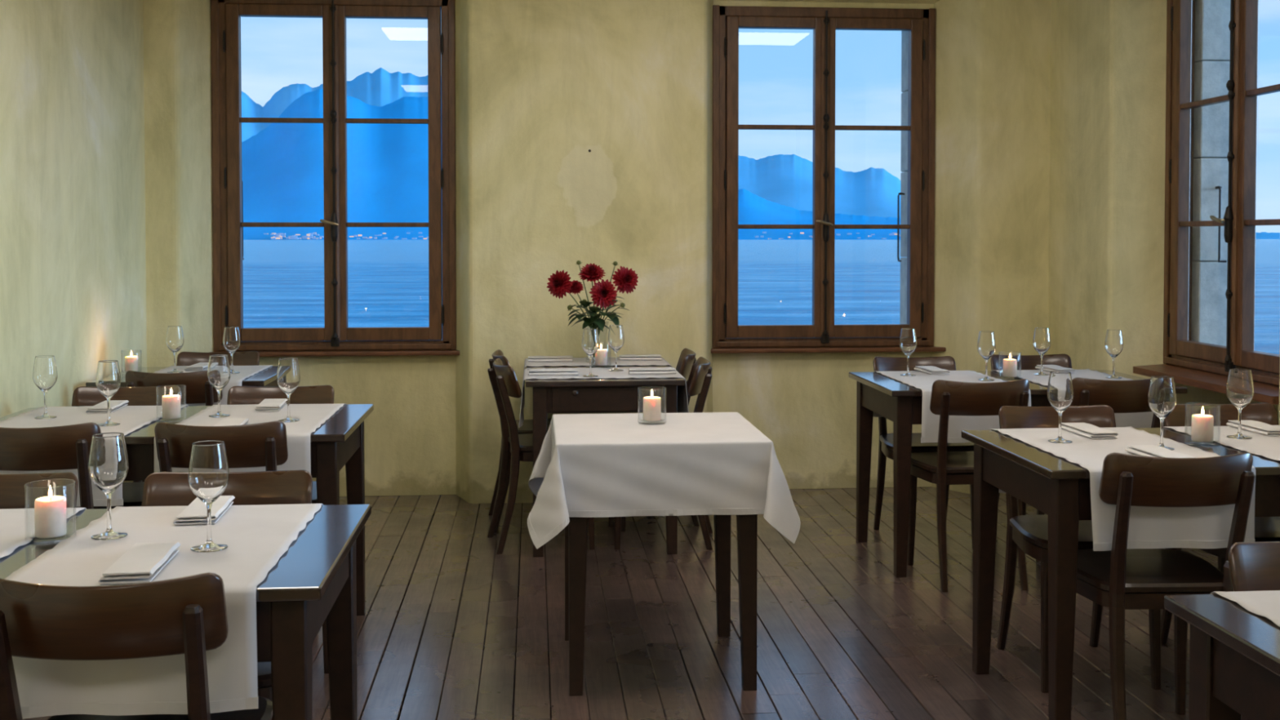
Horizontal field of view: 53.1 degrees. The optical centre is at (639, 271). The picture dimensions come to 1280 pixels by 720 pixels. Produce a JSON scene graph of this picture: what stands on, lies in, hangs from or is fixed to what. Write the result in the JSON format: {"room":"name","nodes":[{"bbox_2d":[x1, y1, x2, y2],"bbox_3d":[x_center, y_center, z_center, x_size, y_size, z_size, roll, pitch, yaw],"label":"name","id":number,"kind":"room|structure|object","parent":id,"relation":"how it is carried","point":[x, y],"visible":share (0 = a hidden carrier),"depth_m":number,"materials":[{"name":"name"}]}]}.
{"room":"restaurant dining room","nodes":[
{"label":"restaurant dining room","id":0,"kind":"room"},
{"bbox_2d":[0,0,146,482],"bbox_3d":[-2.256,-0.240,1.678,0.383,3.100,9.330,0,2,-5],"label":"wall","id":1,"kind":"structure","parent":0,"point":[73,246],"depth_m":5.31,"materials":[{"name":"paint"}]},
{"bbox_2d":[142,0,1050,503],"bbox_3d":[-0.114,-0.374,6.801,5.500,3.100,0.530,0,2,-5],"label":"wall","id":2,"kind":"structure","parent":0,"point":[540,85],"depth_m":6.56,"materials":[{"name":"paint"}]},
{"bbox_2d":[208,0,459,356],"bbox_3d":[-1.561,-0.497,6.636,1.327,1.870,0.193,0,2,-5],"label":"window","id":3,"kind":"structure","parent":2,"relation":"in","point":[335,338],"depth_m":6.62,"materials":[{"name":"brown wood"}]},
{"bbox_2d":[711,4,946,353],"bbox_3d":[1.007,-0.489,6.850,1.293,1.842,0.193,0,2,-5],"label":"window","id":4,"kind":"structure","parent":2,"relation":"in","point":[823,335],"depth_m":6.83,"materials":[{"name":"brown wood"}]},
{"bbox_2d":[22,486,1217,719],"bbox_3d":[0.275,1.358,2.166,5.500,0.120,9.800,0,2,-5],"label":"floor","id":5,"kind":"structure","parent":0,"point":[451,627],"depth_m":4.42,"materials":[{"name":"brown wood"}]},
{"bbox_2d":[0,471,78,509],"bbox_3d":[-1.480,0.877,2.796,0.416,0.808,0.470,0,2,-5],"label":"dining chair","id":6,"kind":"object","parent":5,"relation":"on","point":[14,494],"visible":0.27,"depth_m":2.98,"materials":[{"name":"brown wood"}]},
{"bbox_2d":[0,422,101,509],"bbox_3d":[-1.807,0.847,3.958,0.416,0.808,0.470,0,2,-5],"label":"dining chair","id":7,"kind":"object","parent":5,"relation":"on","point":[66,446],"visible":0.3,"depth_m":3.76,"materials":[{"name":"brown wood"}]},
{"bbox_2d":[71,385,181,508],"bbox_3d":[-1.868,0.831,4.544,0.416,0.808,0.470,0,2,-5],"label":"dining chair","id":8,"kind":"object","parent":5,"relation":"on","point":[82,396],"visible":0.18,"depth_m":4.71,"materials":[{"name":"brown wood"}]},
{"bbox_2d":[0,572,272,719],"bbox_3d":[-0.895,0.893,2.278,0.416,0.804,0.470,0,2,-5],"label":"dining chair","id":9,"kind":"object","parent":5,"relation":"on","point":[187,615],"visible":0.84,"depth_m":2.08,"materials":[{"name":"brown wood"}]},
{"bbox_2d":[124,370,222,482],"bbox_3d":[-1.943,0.807,5.466,0.416,0.808,0.470,0,2,-5],"label":"dining chair","id":10,"kind":"object","parent":5,"relation":"on","point":[197,389],"visible":0.17,"depth_m":5.26,"materials":[{"name":"brown wood"}]},
{"bbox_2d":[85,365,279,481],"bbox_3d":[-1.977,0.830,5.699,0.730,0.750,0.640,0,2,-5],"label":"dining table","id":11,"kind":"object","parent":5,"relation":"on","point":[267,377],"visible":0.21,"depth_m":5.59,"materials":[{"name":"brown wood"}]},
{"bbox_2d":[153,365,207,373],"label":"table runner","id":12,"kind":"object","parent":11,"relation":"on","point":[171,368],"depth_m":5.80,"materials":[{"name":"white fabric"}]},
{"bbox_2d":[165,325,183,373],"bbox_3d":[-2.070,0.348,5.698,0.075,0.205,0.075,0,2,-5],"label":"wine glass","id":13,"kind":"object","parent":12,"relation":"on","point":[175,337],"visible":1,"depth_m":5.67,"materials":[{"name":"clear glass"}]},
{"bbox_2d":[213,364,272,404],"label":"table runner","id":14,"kind":"object","parent":11,"relation":"on","point":[237,379],"depth_m":5.56,"materials":[{"name":"white fabric"}]},
{"bbox_2d":[222,326,240,373],"bbox_3d":[-1.806,0.349,5.665,0.075,0.205,0.075,0,2,-5],"label":"wine glass","id":15,"kind":"object","parent":14,"relation":"on","point":[231,339],"visible":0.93,"depth_m":5.64,"materials":[{"name":"clear glass"}]},
{"bbox_3d":[-2.251,0.403,5.666,0.086,0.104,0.086,0,2,-5],"label":"glass","id":16,"kind":"object","parent":11,"relation":"on","visible":0},
{"bbox_2d":[124,352,137,372],"bbox_3d":[-2.251,0.399,5.665,0.053,0.092,0.053,0,2,-5],"label":"candle","id":17,"kind":"object","parent":16,"relation":"in","point":[131,362],"visible":0.91,"depth_m":5.64,"materials":[{"name":"wax"}]},
{"bbox_2d":[0,504,371,719],"bbox_3d":[-1.175,0.913,2.519,1.192,0.750,0.695,0,2,-5],"label":"dining table","id":18,"kind":"object","parent":5,"relation":"on","point":[313,581],"visible":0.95,"depth_m":2.41,"materials":[{"name":"brown wood"}]},
{"bbox_2d":[0,508,35,558],"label":"table runner","id":19,"kind":"object","parent":18,"relation":"on","point":[13,535],"depth_m":2.64,"materials":[{"name":"white fabric"}]},
{"bbox_2d":[24,479,75,544],"bbox_3d":[-1.177,0.479,2.555,0.093,0.114,0.093,0,2,-5],"label":"glass","id":20,"kind":"object","parent":18,"relation":"on","point":[51,541],"visible":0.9,"depth_m":2.53,"materials":[{"name":"clear glass"}]},
{"bbox_2d":[34,484,66,537],"bbox_3d":[-1.177,0.477,2.555,0.058,0.100,0.058,0,2,-5],"label":"candle","id":21,"kind":"object","parent":20,"relation":"in","point":[50,512],"visible":1,"depth_m":2.53,"materials":[{"name":"wax"}]},
{"bbox_2d":[4,503,323,718],"bbox_3d":[-0.914,0.637,2.533,0.460,0.212,0.750,0,2,-5],"label":"table runner","id":22,"kind":"object","parent":18,"relation":"on","point":[256,536],"visible":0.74,"depth_m":2.20,"materials":[{"name":"white fabric"}]},
{"bbox_2d":[88,432,128,540],"bbox_3d":[-1.065,0.430,2.567,0.075,0.205,0.075,0,2,-5],"label":"wine glass","id":23,"kind":"object","parent":22,"relation":"on","point":[108,464],"visible":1,"depth_m":2.54,"materials":[{"name":"clear glass"}]},
{"bbox_2d":[97,542,180,584],"bbox_3d":[-0.906,0.528,2.328,0.090,0.020,0.226,0,2,-8],"label":"napkin","id":24,"kind":"object","parent":22,"relation":"on","point":[142,562],"visible":1,"depth_m":2.29,"materials":[{"name":"fabric"}]},
{"bbox_2d":[173,495,235,524],"bbox_3d":[-0.944,0.517,2.781,0.088,0.018,0.215,0,2,-8],"label":"napkin","id":25,"kind":"object","parent":22,"relation":"on","point":[196,513],"visible":0.92,"depth_m":2.72,"materials":[{"name":"fabric"}]},
{"bbox_2d":[188,440,229,552],"bbox_3d":[-0.831,0.433,2.468,0.075,0.205,0.075,0,2,-5],"label":"wine glass","id":26,"kind":"object","parent":22,"relation":"on","point":[208,468],"visible":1,"depth_m":2.44,"materials":[{"name":"clear glass"}]},
{"bbox_2d":[0,404,373,673],"bbox_3d":[-1.540,0.868,4.251,1.210,0.750,0.720,0,2,-5],"label":"dining table","id":27,"kind":"object","parent":5,"relation":"on","point":[339,442],"visible":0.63,"depth_m":4.08,"materials":[{"name":"brown wood"}]},
{"bbox_2d":[0,469,78,479],"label":"table runner","id":28,"kind":"object","parent":27,"relation":"on","point":[75,471],"depth_m":3.85,"materials":[{"name":"white fabric"}]},
{"bbox_2d":[0,405,162,435],"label":"table runner","id":29,"kind":"object","parent":27,"relation":"on","point":[130,419],"depth_m":4.26,"materials":[{"name":"white fabric"}]},
{"bbox_2d":[32,355,57,418],"bbox_3d":[-1.980,0.386,4.260,0.075,0.205,0.075,0,2,-5],"label":"wine glass","id":30,"kind":"object","parent":29,"relation":"on","point":[45,371],"visible":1,"depth_m":4.24,"materials":[{"name":"clear glass"}]},
{"bbox_2d":[85,400,128,413],"bbox_3d":[-1.861,0.473,4.475,0.088,0.018,0.215,0,2,-8],"label":"napkin","id":31,"kind":"object","parent":29,"relation":"on","point":[102,407],"visible":0.97,"depth_m":4.42,"materials":[{"name":"fabric"}]},
{"bbox_2d":[95,360,120,426],"bbox_3d":[-1.701,0.390,4.098,0.075,0.205,0.075,0,2,-5],"label":"wine glass","id":32,"kind":"object","parent":29,"relation":"on","point":[108,380],"visible":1,"depth_m":4.07,"materials":[{"name":"clear glass"}]},
{"bbox_2d":[91,480,106,506],"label":"table runner","id":33,"kind":"object","parent":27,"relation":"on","point":[100,499],"depth_m":3.86,"materials":[{"name":"white fabric"}]},
{"bbox_2d":[155,384,186,422],"bbox_3d":[-1.543,0.436,4.215,0.093,0.114,0.093,0,2,-5],"label":"glass","id":34,"kind":"object","parent":27,"relation":"on","point":[171,384],"visible":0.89,"depth_m":4.20,"materials":[{"name":"clear glass"}]},
{"bbox_2d":[161,387,180,418],"bbox_3d":[-1.543,0.433,4.214,0.058,0.100,0.058,0,2,-5],"label":"candle","id":35,"kind":"object","parent":34,"relation":"in","point":[171,404],"visible":1,"depth_m":4.19,"materials":[{"name":"wax"}]},
{"bbox_2d":[154,403,346,473],"bbox_3d":[-1.270,0.592,4.266,0.476,0.211,0.780,0,2,-5],"label":"table runner","id":36,"kind":"object","parent":27,"relation":"on","point":[311,416],"visible":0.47,"depth_m":4.18,"materials":[{"name":"white fabric"}]},
{"bbox_2d":[207,354,231,417],"bbox_3d":[-1.414,0.385,4.299,0.075,0.205,0.075,0,2,-5],"label":"wine glass","id":37,"kind":"object","parent":36,"relation":"on","point":[219,375],"visible":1,"depth_m":4.27,"materials":[{"name":"clear glass"}]},
{"bbox_2d":[213,417,248,426],"bbox_3d":[-1.291,0.485,4.021,0.088,0.018,0.215,0,2,-8],"label":"napkin","id":38,"kind":"object","parent":36,"relation":"on","point":[228,421],"visible":0.48,"depth_m":4.05,"materials":[{"name":"fabric"}]},
{"bbox_2d":[253,398,287,411],"bbox_3d":[-1.302,0.471,4.522,0.088,0.018,0.215,0,2,-9],"label":"napkin","id":39,"kind":"object","parent":36,"relation":"on","point":[273,404],"visible":1,"depth_m":4.46,"materials":[{"name":"fabric"}]},
{"bbox_2d":[276,357,300,422],"bbox_3d":[-1.150,0.388,4.187,0.075,0.205,0.075,0,2,-5],"label":"wine glass","id":40,"kind":"object","parent":36,"relation":"on","point":[288,375],"visible":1,"depth_m":4.16,"materials":[{"name":"clear glass"}]},
{"bbox_2d":[176,351,259,365],"bbox_3d":[-2.003,0.794,5.972,0.416,0.808,0.470,0,2,-5],"label":"dining chair","id":41,"kind":"object","parent":5,"relation":"on","point":[252,357],"visible":0.19,"depth_m":6.15,"materials":[{"name":"brown wood"}]},
{"bbox_2d":[154,420,288,471],"bbox_3d":[-1.268,0.847,4.003,0.416,0.806,0.470,0,2,-5],"label":"dining chair","id":42,"kind":"object","parent":5,"relation":"on","point":[261,444],"visible":0.38,"depth_m":3.80,"materials":[{"name":"brown wood"}]},
{"bbox_2d":[142,469,312,719],"bbox_3d":[-0.943,0.876,2.825,0.416,0.808,0.470,0,2,-5],"label":"dining chair","id":43,"kind":"object","parent":5,"relation":"on","point":[282,486],"visible":0.2,"depth_m":3.00,"materials":[{"name":"brown wood"}]},
{"bbox_2d":[226,385,334,503],"bbox_3d":[-1.306,0.831,4.556,0.416,0.808,0.470,0,2,-5],"label":"dining chair","id":44,"kind":"object","parent":5,"relation":"on","point":[318,394],"visible":0.17,"depth_m":4.73,"materials":[{"name":"brown wood"}]},
{"bbox_2d":[488,349,551,529],"bbox_3d":[-0.482,0.790,6.122,0.470,0.808,0.416,0,2,-10],"label":"dining chair","id":45,"kind":"object","parent":5,"relation":"on","point":[527,427],"visible":0.22,"depth_m":6.05,"materials":[{"name":"brown wood"}]},
{"bbox_2d":[487,358,594,554],"bbox_3d":[-0.425,0.802,5.681,0.470,0.808,0.416,0,2,-14],"label":"dining chair","id":46,"kind":"object","parent":5,"relation":"on","point":[505,384],"visible":0.68,"depth_m":5.50,"materials":[{"name":"brown wood"}]},
{"bbox_2d":[525,356,684,557],"bbox_3d":[-0.189,0.824,5.948,0.675,0.750,1.080,0,2,-5],"label":"dining table","id":47,"kind":"object","parent":5,"relation":"on","point":[573,395],"visible":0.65,"depth_m":5.43,"materials":[{"name":"brown wood"}]},
{"bbox_2d":[523,356,595,373],"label":"table runner","id":48,"kind":"object","parent":47,"relation":"on","point":[585,362],"depth_m":6.14,"materials":[{"name":"white fabric"}]},
{"bbox_2d":[528,355,573,361],"bbox_3d":[-0.435,0.425,6.219,0.215,0.022,0.080,0,2,-5],"label":"napkin","id":49,"kind":"object","parent":48,"relation":"on","point":[531,358],"visible":1,"depth_m":6.19,"materials":[{"name":"fabric"}]},
{"bbox_3d":[-0.210,0.340,6.165,0.120,0.196,0.120,0,2,-5],"label":"flower vase","id":50,"kind":"object","parent":48,"relation":"on","visible":0},
{"bbox_2d":[546,270,586,318],"bbox_3d":[-0.317,0.207,6.097,0.255,0.428,0.147,0,2,-5],"label":"dahlia","id":51,"kind":"object","parent":50,"relation":"in","point":[559,284],"visible":0.99,"depth_m":6.05,"materials":[{"name":"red plant"}]},
{"bbox_2d":[577,262,605,307],"bbox_3d":[-0.232,0.190,6.161,0.136,0.457,0.146,0,2,-5],"label":"dahlia","id":52,"kind":"object","parent":50,"relation":"in","point":[590,272],"visible":0.87,"depth_m":6.13,"materials":[{"name":"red plant"}]},
{"bbox_2d":[579,306,609,328],"bbox_3d":[-0.211,0.292,6.081,0.166,0.258,0.178,0,2,-5],"label":"dahlia","id":53,"kind":"object","parent":50,"relation":"in","point":[600,322],"visible":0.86,"depth_m":6.05,"materials":[{"name":"green plant"}]},
{"bbox_2d":[589,279,617,333],"bbox_3d":[-0.175,0.228,6.069,0.137,0.386,0.173,0,2,-5],"label":"dahlia","id":54,"kind":"object","parent":50,"relation":"in","point":[603,293],"visible":0.94,"depth_m":6.01,"materials":[{"name":"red plant"}]},
{"bbox_2d":[593,266,638,358],"bbox_3d":[-0.114,0.197,6.128,0.217,0.446,0.133,0,2,-5],"label":"dahlia","id":55,"kind":"object","parent":50,"relation":"in","point":[625,279],"visible":0.96,"depth_m":6.10,"materials":[{"name":"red plant"}]},
{"bbox_2d":[518,366,688,427],"bbox_3d":[-0.168,0.555,5.690,0.735,0.212,0.439,0,2,-5],"label":"table runner","id":56,"kind":"object","parent":47,"relation":"on","point":[602,373],"visible":0.68,"depth_m":5.59,"materials":[{"name":"white fabric"}]},
{"bbox_2d":[528,368,577,375],"bbox_3d":[-0.379,0.441,5.601,0.215,0.022,0.080,0,2,-5],"label":"napkin","id":57,"kind":"object","parent":56,"relation":"on","point":[569,371],"visible":1,"depth_m":5.57,"materials":[{"name":"fabric"}]},
{"bbox_2d":[582,328,599,377],"bbox_3d":[-0.214,0.352,5.534,0.075,0.205,0.075,0,2,-5],"label":"wine glass","id":58,"kind":"object","parent":56,"relation":"on","point":[590,341],"visible":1,"depth_m":5.51,"materials":[{"name":"clear glass"}]},
{"bbox_2d":[607,324,624,371],"bbox_3d":[-0.108,0.346,5.767,0.075,0.205,0.075,0,2,-5],"label":"wine glass","id":59,"kind":"object","parent":56,"relation":"on","point":[615,340],"visible":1,"depth_m":5.74,"materials":[{"name":"clear glass"}]},
{"bbox_2d":[628,367,675,374],"bbox_3d":[0.054,0.440,5.647,0.204,0.022,0.080,0,2,-5],"label":"napkin","id":60,"kind":"object","parent":56,"relation":"on","point":[638,371],"visible":1,"depth_m":5.62,"materials":[{"name":"fabric"}]},
{"bbox_2d":[607,356,672,367],"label":"table runner","id":61,"kind":"object","parent":47,"relation":"on","point":[610,360],"depth_m":6.14,"materials":[{"name":"white fabric"}]},
{"bbox_2d":[618,354,661,360],"bbox_3d":[0.001,0.423,6.285,0.204,0.022,0.080,0,2,-5],"label":"napkin","id":62,"kind":"object","parent":61,"relation":"on","point":[626,357],"visible":1,"depth_m":6.25,"materials":[{"name":"fabric"}]},
{"bbox_3d":[-0.181,0.390,5.958,0.093,0.114,0.093,0,2,-5],"label":"glass","id":63,"kind":"object","parent":47,"relation":"on","visible":0},
{"bbox_2d":[595,344,607,365],"bbox_3d":[-0.181,0.388,5.958,0.058,0.100,0.058,0,2,-5],"label":"candle","id":64,"kind":"object","parent":63,"relation":"in","point":[601,355],"visible":0.91,"depth_m":5.93,"materials":[{"name":"wax"}]},
{"bbox_2d":[608,347,699,526],"bbox_3d":[0.045,0.789,6.166,0.470,0.808,0.416,0,2,0],"label":"dining chair","id":65,"kind":"object","parent":5,"relation":"on","point":[686,364],"visible":0.27,"depth_m":6.01,"materials":[{"name":"brown wood"}]},
{"bbox_2d":[564,514,757,696],"bbox_3d":[0.047,0.873,4.075,0.621,0.750,0.621,0,2,-5],"label":"dining table","id":66,"kind":"object","parent":5,"relation":"on","point":[576,531],"visible":0.48,"depth_m":3.82,"materials":[{"name":"brown wood"}]},
{"bbox_2d":[527,412,800,549],"bbox_3d":[0.048,0.640,4.069,0.808,0.293,0.809,0,2,-5],"label":"tablecloth","id":67,"kind":"object","parent":66,"relation":"on","point":[586,465],"visible":0.98,"depth_m":3.75,"materials":[{"name":"white fabric"}]},
{"bbox_2d":[637,386,665,423],"bbox_3d":[0.039,0.434,4.135,0.093,0.114,0.093,0,2,-5],"label":"glass","id":68,"kind":"object","parent":67,"relation":"on","point":[643,386],"visible":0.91,"depth_m":4.13,"materials":[{"name":"clear glass"}]},
{"bbox_2d":[643,389,661,421],"bbox_3d":[0.039,0.431,4.135,0.058,0.100,0.058,0,2,-5],"label":"candle","id":69,"kind":"object","parent":68,"relation":"in","point":[651,404],"visible":1,"depth_m":4.11,"materials":[{"name":"wax"}]},
{"bbox_2d":[614,356,712,550],"bbox_3d":[0.090,0.801,5.720,0.470,0.808,0.416,0,2,3],"label":"dining chair","id":70,"kind":"object","parent":5,"relation":"on","point":[701,376],"visible":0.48,"depth_m":5.55,"materials":[{"name":"brown wood"}]},
{"bbox_2d":[872,355,973,548],"bbox_3d":[1.272,0.801,5.723,0.416,0.808,0.470,0,2,-5],"label":"dining chair","id":71,"kind":"object","parent":5,"relation":"on","point":[947,362],"visible":0.43,"depth_m":5.86,"materials":[{"name":"brown wood"}]},
{"bbox_2d":[906,378,1029,592],"bbox_3d":[1.305,0.816,5.124,0.416,0.808,0.470,0,2,-5],"label":"dining chair","id":72,"kind":"object","parent":5,"relation":"on","point":[942,468],"visible":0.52,"depth_m":4.94,"materials":[{"name":"brown wood"}]},
{"bbox_2d":[848,369,1186,577],"bbox_3d":[1.569,0.836,5.459,1.212,0.750,0.706,0,2,-5],"label":"dining table","id":73,"kind":"object","parent":5,"relation":"on","point":[900,402],"visible":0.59,"depth_m":5.15,"materials":[{"name":"brown wood"}]},
{"bbox_2d":[873,370,1031,443],"bbox_3d":[1.302,0.561,5.430,0.454,0.212,0.763,0,2,-5],"label":"table runner","id":74,"kind":"object","parent":73,"relation":"on","point":[923,381],"visible":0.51,"depth_m":5.07,"materials":[{"name":"white fabric"}]},
{"bbox_2d":[899,328,916,376],"bbox_3d":[1.166,0.351,5.567,0.075,0.205,0.075,0,2,-5],"label":"wine glass","id":75,"kind":"object","parent":74,"relation":"on","point":[908,339],"visible":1,"depth_m":5.54,"materials":[{"name":"clear glass"}]},
{"bbox_2d":[913,365,950,374],"bbox_3d":[1.299,0.441,5.701,0.088,0.018,0.215,0,2,-8],"label":"napkin","id":76,"kind":"object","parent":74,"relation":"on","point":[931,370],"visible":1,"depth_m":5.65,"materials":[{"name":"fabric"}]},
{"bbox_2d":[977,331,995,381],"bbox_3d":[1.456,0.356,5.380,0.075,0.205,0.075,0,2,-5],"label":"wine glass","id":77,"kind":"object","parent":74,"relation":"on","point":[986,345],"visible":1,"depth_m":5.36,"materials":[{"name":"clear glass"}]},
{"bbox_2d":[1017,369,1050,386],"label":"table runner","id":78,"kind":"object","parent":73,"relation":"on","point":[1028,375],"depth_m":5.53,"materials":[{"name":"white fabric"}]},
{"bbox_2d":[1032,327,1050,375],"bbox_3d":[1.757,0.351,5.599,0.075,0.205,0.075,0,2,-5],"label":"wine glass","id":79,"kind":"object","parent":78,"relation":"on","point":[1042,338],"visible":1,"depth_m":5.57,"materials":[{"name":"clear glass"}]},
{"bbox_2d":[1071,368,1133,380],"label":"table runner","id":80,"kind":"object","parent":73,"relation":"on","point":[1086,373],"depth_m":5.59,"materials":[{"name":"white fabric"}]},
{"bbox_2d":[1104,329,1123,378],"bbox_3d":[2.026,0.354,5.472,0.075,0.205,0.075,0,2,-5],"label":"wine glass","id":81,"kind":"object","parent":80,"relation":"on","point":[1113,344],"visible":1,"depth_m":5.45,"materials":[{"name":"clear glass"}]},
{"bbox_2d":[1114,411,1153,427],"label":"table runner","id":82,"kind":"object","parent":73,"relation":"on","point":[1140,420],"depth_m":5.12,"materials":[{"name":"white fabric"}]},
{"bbox_3d":[1.581,0.403,5.472,0.093,0.114,0.093,0,2,-5],"label":"glass","id":83,"kind":"object","parent":73,"relation":"on","visible":0},
{"bbox_2d":[1002,354,1017,377],"bbox_3d":[1.581,0.400,5.472,0.058,0.100,0.058,0,2,-5],"label":"candle","id":84,"kind":"object","parent":83,"relation":"in","point":[1009,366],"visible":1,"depth_m":5.45,"materials":[{"name":"wax"}]},
{"bbox_2d":[990,353,1071,515],"bbox_3d":[1.840,0.798,5.830,0.416,0.808,0.470,0,2,-5],"label":"dining chair","id":85,"kind":"object","parent":5,"relation":"on","point":[1024,362],"visible":0.19,"depth_m":6.01,"materials":[{"name":"brown wood"}]},
{"bbox_2d":[996,404,1165,693],"bbox_3d":[1.365,0.846,4.000,0.416,0.808,0.470,0,2,-5],"label":"dining chair","id":86,"kind":"object","parent":5,"relation":"on","point":[1029,533],"visible":0.54,"depth_m":4.12,"materials":[{"name":"brown wood"}]},
{"bbox_2d":[1035,377,1159,560],"bbox_3d":[1.863,0.814,5.200,0.416,0.808,0.470,0,2,-5],"label":"dining chair","id":87,"kind":"object","parent":5,"relation":"on","point":[1122,396],"visible":0.21,"depth_m":4.99,"materials":[{"name":"brown wood"}]},
{"bbox_2d":[961,427,1279,719],"bbox_3d":[1.637,0.882,3.728,1.205,0.750,0.700,0,2,-5],"label":"dining table","id":88,"kind":"object","parent":5,"relation":"on","point":[1059,488],"visible":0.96,"depth_m":3.44,"materials":[{"name":"brown wood"}]},
{"bbox_2d":[990,426,1255,551],"bbox_3d":[1.360,0.607,3.697,0.454,0.211,0.760,0,2,-5],"label":"table runner","id":89,"kind":"object","parent":88,"relation":"on","point":[1208,526],"visible":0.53,"depth_m":3.34,"materials":[{"name":"white fabric"}]},
{"bbox_2d":[1047,370,1073,443],"bbox_3d":[1.235,0.399,3.761,0.075,0.205,0.075,0,2,-5],"label":"wine glass","id":90,"kind":"object","parent":89,"relation":"on","point":[1060,388],"visible":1,"depth_m":3.73,"materials":[{"name":"clear glass"}]},
{"bbox_2d":[1061,422,1118,439],"bbox_3d":[1.371,0.487,3.921,0.088,0.018,0.215,0,2,-7],"label":"napkin","id":91,"kind":"object","parent":89,"relation":"on","point":[1088,430],"visible":0.98,"depth_m":3.88,"materials":[{"name":"fabric"}]},
{"bbox_2d":[1124,444,1195,457],"bbox_3d":[1.417,0.498,3.489,0.088,0.018,0.215,0,2,-8],"label":"napkin","id":92,"kind":"object","parent":89,"relation":"on","point":[1153,451],"visible":0.68,"depth_m":3.50,"materials":[{"name":"fabric"}]},
{"bbox_2d":[1147,375,1176,450],"bbox_3d":[1.481,0.402,3.633,0.075,0.205,0.075,0,2,-5],"label":"wine glass","id":93,"kind":"object","parent":89,"relation":"on","point":[1162,397],"visible":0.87,"depth_m":3.61,"materials":[{"name":"clear glass"}]},
{"bbox_2d":[1184,402,1220,446],"bbox_3d":[1.642,0.447,3.737,0.095,0.116,0.095,0,2,-5],"label":"glass","id":94,"kind":"object","parent":88,"relation":"on","point":[1188,402],"visible":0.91,"depth_m":3.72,"materials":[{"name":"clear glass"}]},
{"bbox_2d":[1191,406,1213,442],"bbox_3d":[1.642,0.445,3.737,0.059,0.102,0.059,0,2,-5],"label":"candle","id":95,"kind":"object","parent":94,"relation":"in","point":[1202,425],"visible":1,"depth_m":3.71,"materials":[{"name":"wax"}]},
{"bbox_2d":[1163,425,1279,460],"bbox_3d":[1.921,0.606,3.744,0.459,0.212,0.759,0,2,-5],"label":"table runner","id":96,"kind":"object","parent":88,"relation":"on","point":[1268,446],"visible":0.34,"depth_m":3.78,"materials":[{"name":"white fabric"}]},
{"bbox_2d":[1226,368,1253,439],"bbox_3d":[1.798,0.397,3.836,0.075,0.205,0.075,0,2,-5],"label":"wine glass","id":97,"kind":"object","parent":96,"relation":"on","point":[1240,388],"visible":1,"depth_m":3.81,"materials":[{"name":"clear glass"}]},
{"bbox_2d":[1226,420,1279,435],"bbox_3d":[1.924,0.486,3.977,0.088,0.018,0.215,0,2,-7],"label":"napkin","id":98,"kind":"object","parent":96,"relation":"on","point":[1254,426],"visible":0.96,"depth_m":3.96,"materials":[{"name":"fabric"}]},
{"bbox_2d":[1075,451,1255,719],"bbox_3d":[1.372,0.860,3.449,0.416,0.808,0.470,0,2,-2],"label":"dining chair","id":99,"kind":"object","parent":5,"relation":"on","point":[1120,579],"visible":0.69,"depth_m":3.27,"materials":[{"name":"brown wood"}]},
{"bbox_2d":[1160,402,1279,644],"bbox_3d":[1.918,0.844,4.051,0.416,0.808,0.470,0,2,-5],"label":"dining chair","id":100,"kind":"object","parent":5,"relation":"on","point":[1267,529],"visible":0.3,"depth_m":4.22,"materials":[{"name":"brown wood"}]},
{"bbox_2d":[1164,594,1279,719],"bbox_3d":[1.507,0.930,1.871,1.190,0.750,0.710,0,2,-5],"label":"dining table","id":101,"kind":"object","parent":5,"relation":"on","point":[1234,651],"visible":1,"depth_m":2.03,"materials":[{"name":"brown wood"}]},
{"bbox_2d":[1210,590,1279,626],"bbox_3d":[1.228,0.655,1.841,0.460,0.211,0.767,0,2,-5],"label":"table runner","id":102,"kind":"object","parent":101,"relation":"on","point":[1266,604],"visible":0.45,"depth_m":2.12,"materials":[{"name":"white fabric"}]},
{"bbox_2d":[1223,541,1279,719],"bbox_3d":[1.252,0.894,2.135,0.416,0.808,0.470,0,2,-5],"label":"dining chair","id":103,"kind":"object","parent":5,"relation":"on","point":[1250,566],"visible":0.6,"depth_m":2.29,"materials":[{"name":"brown wood"}]},
{"bbox_2d":[1048,0,1279,425],"bbox_3d":[2.812,-0.254,2.200,0.570,3.100,9.130,0,2,-5],"label":"wall","id":104,"kind":"structure","parent":0,"point":[1108,57],"depth_m":6.00,"materials":[{"name":"paint"}]},
{"bbox_2d":[1133,0,1279,404],"bbox_3d":[2.447,-0.451,5.346,0.305,1.860,1.241,0,2,-5],"label":"window","id":105,"kind":"structure","parent":104,"relation":"in","point":[1205,366],"depth_m":5.36,"materials":[{"name":"brown wood"}]},
{"label":"outside","id":106,"kind":"structure","parent":0,"visible":0},
{"bbox_2d":[242,239,1279,354],"bbox_3d":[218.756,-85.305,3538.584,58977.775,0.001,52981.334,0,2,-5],"label":"lake","id":107,"kind":"structure","parent":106,"point":[283,280],"depth_m":197.38,"materials":[{"name":"liquid"}]},
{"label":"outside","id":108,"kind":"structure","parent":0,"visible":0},
{"bbox_2d":[241,67,1279,239],"bbox_3d":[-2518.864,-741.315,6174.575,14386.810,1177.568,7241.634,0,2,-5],"label":"mountain range","id":109,"kind":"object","parent":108,"point":[786,180],"visible":0.06,"depth_m":8450.25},
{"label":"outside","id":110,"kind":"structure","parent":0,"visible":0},
{"bbox_2d":[241,88,900,239],"bbox_3d":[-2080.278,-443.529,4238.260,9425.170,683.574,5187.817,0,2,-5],"label":"mountain slope","id":111,"kind":"structure","parent":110,"point":[282,164],"depth_m":5168.06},
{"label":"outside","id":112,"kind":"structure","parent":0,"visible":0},
{"bbox_2d":[263,231,900,239],"bbox_3d":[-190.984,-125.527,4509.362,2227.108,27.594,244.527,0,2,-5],"label":"village","id":113,"kind":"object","parent":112,"point":[280,235],"visible":0.79,"depth_m":4463.85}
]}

